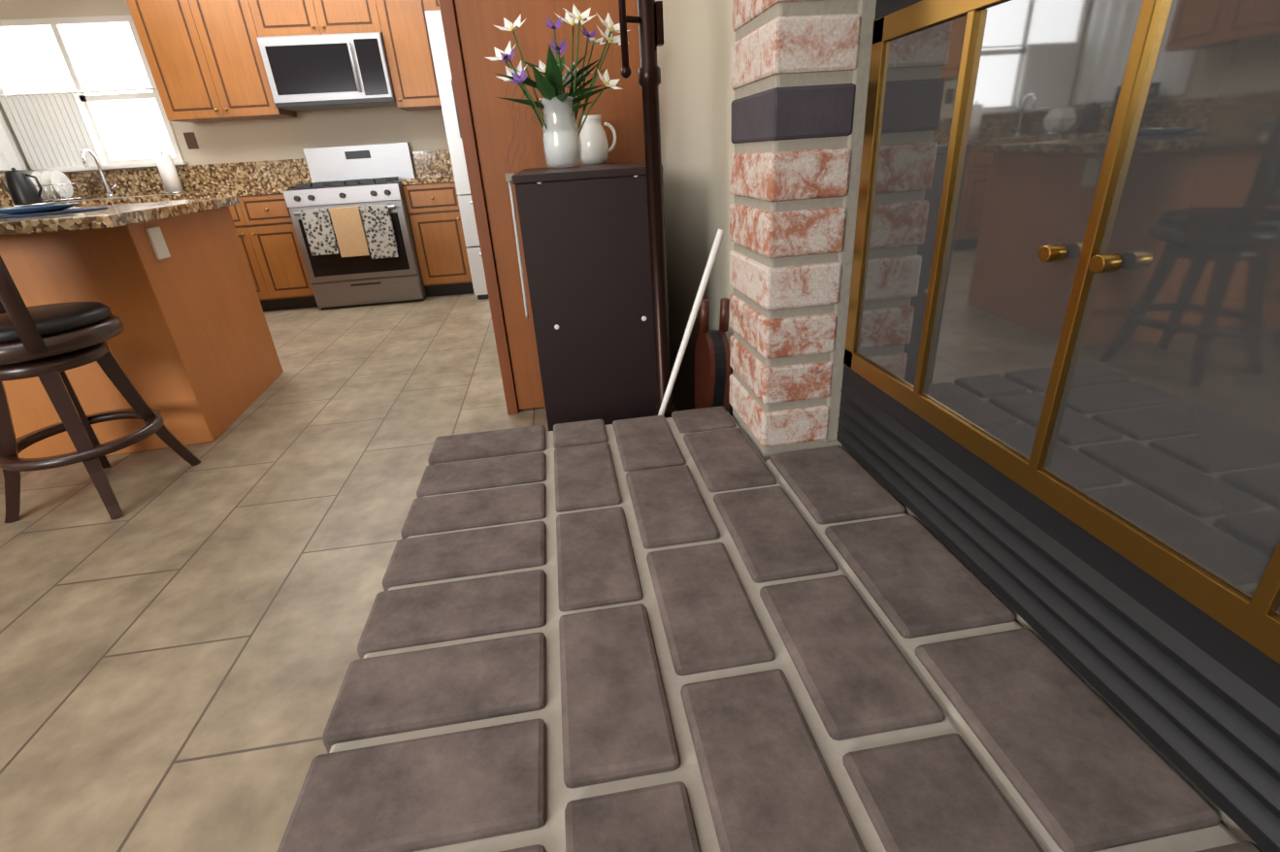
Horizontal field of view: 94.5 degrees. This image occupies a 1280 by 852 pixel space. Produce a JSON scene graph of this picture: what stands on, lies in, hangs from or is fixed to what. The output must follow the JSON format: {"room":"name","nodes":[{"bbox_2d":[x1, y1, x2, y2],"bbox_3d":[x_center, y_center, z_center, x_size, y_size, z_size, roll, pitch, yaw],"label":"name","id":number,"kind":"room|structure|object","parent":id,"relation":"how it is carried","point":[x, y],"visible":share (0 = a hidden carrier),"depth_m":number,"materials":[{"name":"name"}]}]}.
{"room":"living room","nodes":[
{"label":"living room","id":0,"kind":"room"},
{"bbox_2d":[0,293,677,851],"bbox_3d":[-1.682,0.590,1.448,5.220,0.060,9.220,-7,25,-6],"label":"floor","id":1,"kind":"structure","parent":0,"point":[179,642],"depth_m":1.63,"materials":[{"name":"tile"}]},
{"bbox_2d":[65,169,128,205],"bbox_3d":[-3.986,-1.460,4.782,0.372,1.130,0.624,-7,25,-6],"label":"backsplash","id":2,"kind":"structure","parent":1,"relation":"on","point":[97,188],"depth_m":4.80,"materials":[{"name":"brown stone"}]},
{"bbox_2d":[0,167,43,205],"bbox_3d":[-4.293,-1.661,4.103,0.257,0.238,0.156,-7,25,-6],"label":"kettle","id":3,"kind":"object","parent":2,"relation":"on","point":[22,188],"visible":0.85,"depth_m":4.07,"materials":[{"name":"black plastic"}]},
{"bbox_2d":[80,148,117,197],"bbox_3d":[-4.236,-1.981,4.641,0.098,0.359,0.176,-7,25,-6],"label":"faucet","id":4,"kind":"object","parent":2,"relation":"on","point":[109,194],"visible":1,"depth_m":4.67,"materials":[{"name":"silver metal"}]},
{"bbox_2d":[0,255,200,523],"bbox_3d":[-1.974,-0.226,1.954,0.480,1.041,0.497,-7,25,-6],"label":"bar stool","id":5,"kind":"object","parent":1,"relation":"on","point":[49,344],"visible":1,"depth_m":1.92,"materials":[{"name":"brown wood"}]},
{"bbox_2d":[71,201,131,207],"bbox_3d":[-3.979,-1.351,4.833,0.373,0.890,0.624,-7,25,-6],"label":"base cabinet","id":6,"kind":"object","parent":1,"relation":"on","point":[94,203],"depth_m":4.36,"materials":[{"name":"brown stone"}]},
{"bbox_2d":[30,170,97,200],"bbox_3d":[-4.528,-1.859,4.574,0.338,0.208,0.328,-7,25,-6],"label":"dish rack","id":7,"kind":"object","parent":6,"relation":"on","point":[56,185],"visible":0.81,"depth_m":4.54,"materials":[{"name":"silver metal"}]},
{"bbox_2d":[0,196,282,470],"bbox_3d":[-3.090,-0.449,2.473,2.652,1.130,1.235,-7,25,-6],"label":"base cabinet","id":8,"kind":"object","parent":1,"relation":"on","point":[191,344],"visible":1,"depth_m":2.38,"materials":[{"name":"wood"}]},
{"bbox_2d":[0,201,108,218],"bbox_3d":[-2.381,-0.856,2.334,0.440,0.036,0.440,-7,25,-6],"label":"place setting","id":9,"kind":"object","parent":8,"relation":"on","point":[35,210],"visible":1,"depth_m":2.28,"materials":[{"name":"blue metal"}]},
{"bbox_2d":[116,167,182,201],"bbox_3d":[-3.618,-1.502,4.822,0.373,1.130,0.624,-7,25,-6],"label":"backsplash","id":10,"kind":"structure","parent":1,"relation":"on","point":[145,184],"depth_m":4.84,"materials":[{"name":"brown stone"}]},
{"bbox_2d":[152,150,186,194],"bbox_3d":[-3.770,-2.030,4.730,0.150,0.318,0.150,-7,25,-6],"label":"paper towel","id":11,"kind":"object","parent":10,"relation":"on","point":[168,173],"visible":1,"depth_m":4.70,"materials":[{"name":"white paper"}]},
{"bbox_2d":[131,197,186,203],"bbox_3d":[-3.611,-1.393,4.873,0.373,0.890,0.624,-7,25,-6],"label":"base cabinet","id":12,"kind":"object","parent":1,"relation":"on","point":[152,199],"depth_m":4.40,"materials":[{"name":"brown wood"}]},
{"bbox_2d":[175,163,236,197],"bbox_3d":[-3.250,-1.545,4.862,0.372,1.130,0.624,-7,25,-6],"label":"backsplash","id":13,"kind":"structure","parent":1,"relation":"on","point":[198,180],"depth_m":4.89,"materials":[{"name":"brown stone"}]},
{"bbox_2d":[186,194,275,311],"bbox_3d":[-3.243,-1.436,4.913,0.372,0.890,0.624,-7,25,-6],"label":"base cabinet","id":14,"kind":"object","parent":1,"relation":"on","point":[238,214],"depth_m":4.63,"materials":[{"name":"brown wood"}]},
{"bbox_2d":[229,158,312,194],"bbox_3d":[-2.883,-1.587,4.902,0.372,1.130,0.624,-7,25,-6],"label":"backsplash","id":15,"kind":"structure","parent":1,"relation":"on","point":[254,177],"depth_m":4.95,"materials":[{"name":"brown stone"}]},
{"bbox_2d":[236,190,318,310],"bbox_3d":[-2.875,-1.479,4.953,0.373,0.890,0.624,-7,25,-6],"label":"base cabinet","id":16,"kind":"object","parent":1,"relation":"on","point":[275,241],"depth_m":4.65,"materials":[{"name":"brown wood"}]},
{"bbox_2d":[282,142,427,309],"bbox_3d":[-2.272,-1.648,4.864,0.830,1.200,0.768,-7,25,-6],"label":"range","id":17,"kind":"object","parent":1,"relation":"on","point":[355,176],"visible":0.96,"depth_m":4.73,"materials":[{"name":"silver metal"}]},
{"bbox_2d":[299,203,398,259],"bbox_3d":[-2.216,-1.472,4.539,0.630,0.387,0.046,-7,25,-6],"label":"towels","id":18,"kind":"object","parent":17,"relation":"hanging from","point":[351,231],"visible":1,"depth_m":4.51,"materials":[{"name":"multicoloured fabric"}]},
{"bbox_2d":[401,149,474,296],"bbox_3d":[-1.665,-1.727,5.033,0.416,1.130,0.628,-7,25,-6],"label":"base cabinet","id":19,"kind":"object","parent":1,"relation":"on","point":[431,197],"depth_m":4.81,"materials":[{"name":"brown wood"}]},
{"bbox_2d":[425,10,488,299],"bbox_3d":[-0.999,-2.115,4.787,0.915,1.960,0.892,-7,25,-6],"label":"refrigerator","id":20,"kind":"object","parent":1,"relation":"on","point":[436,32],"visible":0.19,"depth_m":4.34,"materials":[{"name":"white plastic"}]},
{"bbox_2d":[511,163,671,431],"bbox_3d":[-0.159,-0.340,2.002,0.353,0.980,0.953,-7,25,-6],"label":"base cabinet","id":21,"kind":"object","parent":1,"relation":"on","point":[585,235],"visible":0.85,"depth_m":1.49,"materials":[{"name":"brown laminate"}]},
{"bbox_2d":[504,172,528,318],"bbox_3d":[-0.297,-0.438,1.468,0.020,0.348,0.027,-7,25,-6],"label":"handle","id":22,"kind":"object","parent":21,"relation":"hanging from","point":[508,178],"visible":0.98,"depth_m":1.46,"materials":[{"name":"silver metal"}]},
{"bbox_2d":[485,4,629,170],"bbox_3d":[-0.226,-0.957,1.730,0.419,0.450,0.302,-7,25,-6],"label":"flower vase","id":23,"kind":"object","parent":21,"relation":"on","point":[562,147],"visible":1,"depth_m":1.69,"materials":[{"name":"white glazed ceramic"},{"name":"green leaf"},{"name":"white and purple petal"}]},
{"bbox_2d":[578,114,616,164],"bbox_3d":[-0.153,-1.019,2.109,0.141,0.155,0.110,-7,25,-6],"label":"jug","id":24,"kind":"object","parent":21,"relation":"on","point":[595,148],"visible":0.98,"depth_m":2.07,"materials":[{"name":"ceramic"}]},
{"bbox_2d":[618,0,674,418],"bbox_3d":[0.027,-0.584,1.242,0.414,2.036,0.414,-7,25,-6],"label":"floor lamp","id":25,"kind":"object","parent":1,"relation":"on","point":[648,19],"visible":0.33,"depth_m":1.24,"materials":[{"name":"brown metal"}]},
{"bbox_2d":[657,229,723,415],"bbox_3d":[0.046,-0.015,1.404,0.307,0.858,0.014,3,26,13],"label":"rod","id":26,"kind":"object","parent":1,"relation":"on","point":[697,304],"visible":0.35,"depth_m":1.28,"materials":[{"name":"white paint"}]},
{"bbox_2d":[694,297,731,411],"bbox_3d":[0.196,-0.011,1.600,0.095,0.666,0.170,-7,25,-6],"label":"fireplace bellows","id":27,"kind":"object","parent":1,"relation":"on","point":[712,367],"visible":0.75,"depth_m":1.48,"materials":[{"name":"brown wood"}]},
{"bbox_2d":[277,406,1263,851],"bbox_3d":[0.112,0.589,0.555,0.812,0.478,1.950,-7,25,-6],"label":"hearth","id":28,"kind":"object","parent":1,"relation":"on","point":[703,630],"visible":1,"depth_m":0.65,"materials":[{"name":"grey stone"}]},
{"bbox_2d":[729,0,1264,851],"bbox_3d":[0.462,0.006,0.312,0.414,1.696,1.982,-7,25,-6],"label":"fireplace","id":29,"kind":"object","parent":1,"relation":"on","point":[800,76],"visible":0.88,"depth_m":0.98,"materials":[{"name":"brick"}]},
{"bbox_2d":[836,0,1279,851],"bbox_3d":[0.628,-0.200,0.556,0.480,0.869,0.937,-7,25,-6],"label":"firebox insert","id":30,"kind":"object","parent":29,"relation":"in","point":[1060,417],"visible":1,"depth_m":0.55,"materials":[{"name":"gold metal"}]},
{"bbox_2d":[0,0,735,417],"bbox_3d":[-1.834,-1.723,0.378,5.220,5.045,9.220,-7,25,-6],"label":"wall","id":31,"kind":"structure","parent":0,"point":[697,95],"depth_m":2.06,"materials":[{"name":"beige paint"}]},
{"bbox_2d":[0,14,188,173],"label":"kitchen window","id":32,"kind":"structure","parent":31,"relation":"in","point":[71,88],"depth_m":4.55,"materials":[{"name":"white glass"}]},
{"bbox_2d":[183,131,198,149],"bbox_3d":[-3.637,-2.311,4.797,0.080,0.120,0.007,-7,25,-6],"label":"electrical outlet plate","id":33,"kind":"object","parent":31,"relation":"attached to","point":[190,141],"visible":1,"depth_m":4.79,"materials":[{"name":"brown plastic"}]},
{"bbox_2d":[126,0,441,123],"bbox_3d":[-2.565,-2.938,4.398,2.056,1.093,0.524,-7,25,-6],"label":"upper cabinet","id":34,"kind":"object","parent":31,"relation":"attached to","point":[205,60],"depth_m":4.34,"materials":[{"name":"brown wood"}]},
{"bbox_2d":[256,32,396,111],"bbox_3d":[-2.354,-2.720,4.567,0.860,0.450,0.458,-7,25,-6],"label":"over-the-range microwave","id":35,"kind":"object","parent":34,"relation":"attached to","point":[306,73],"visible":0.96,"depth_m":4.40,"materials":[{"name":"silver metal"}]},
{"bbox_2d":[430,0,440,10],"bbox_3d":[-1.317,-3.083,4.533,0.472,1.093,0.524,-7,25,-6],"label":"upper cabinet","id":36,"kind":"object","parent":31,"relation":"attached to","point":[435,5],"depth_m":4.25,"materials":[{"name":"brown wood"}]},
{"bbox_2d":[438,0,645,414],"bbox_3d":[-0.300,-1.213,2.148,0.722,2.455,0.048,-7,25,-6],"label":"wooden panel","id":37,"kind":"object","parent":31,"relation":"attached to","point":[477,36],"visible":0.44,"depth_m":2.17,"materials":[{"name":"brown wood"}]}
]}

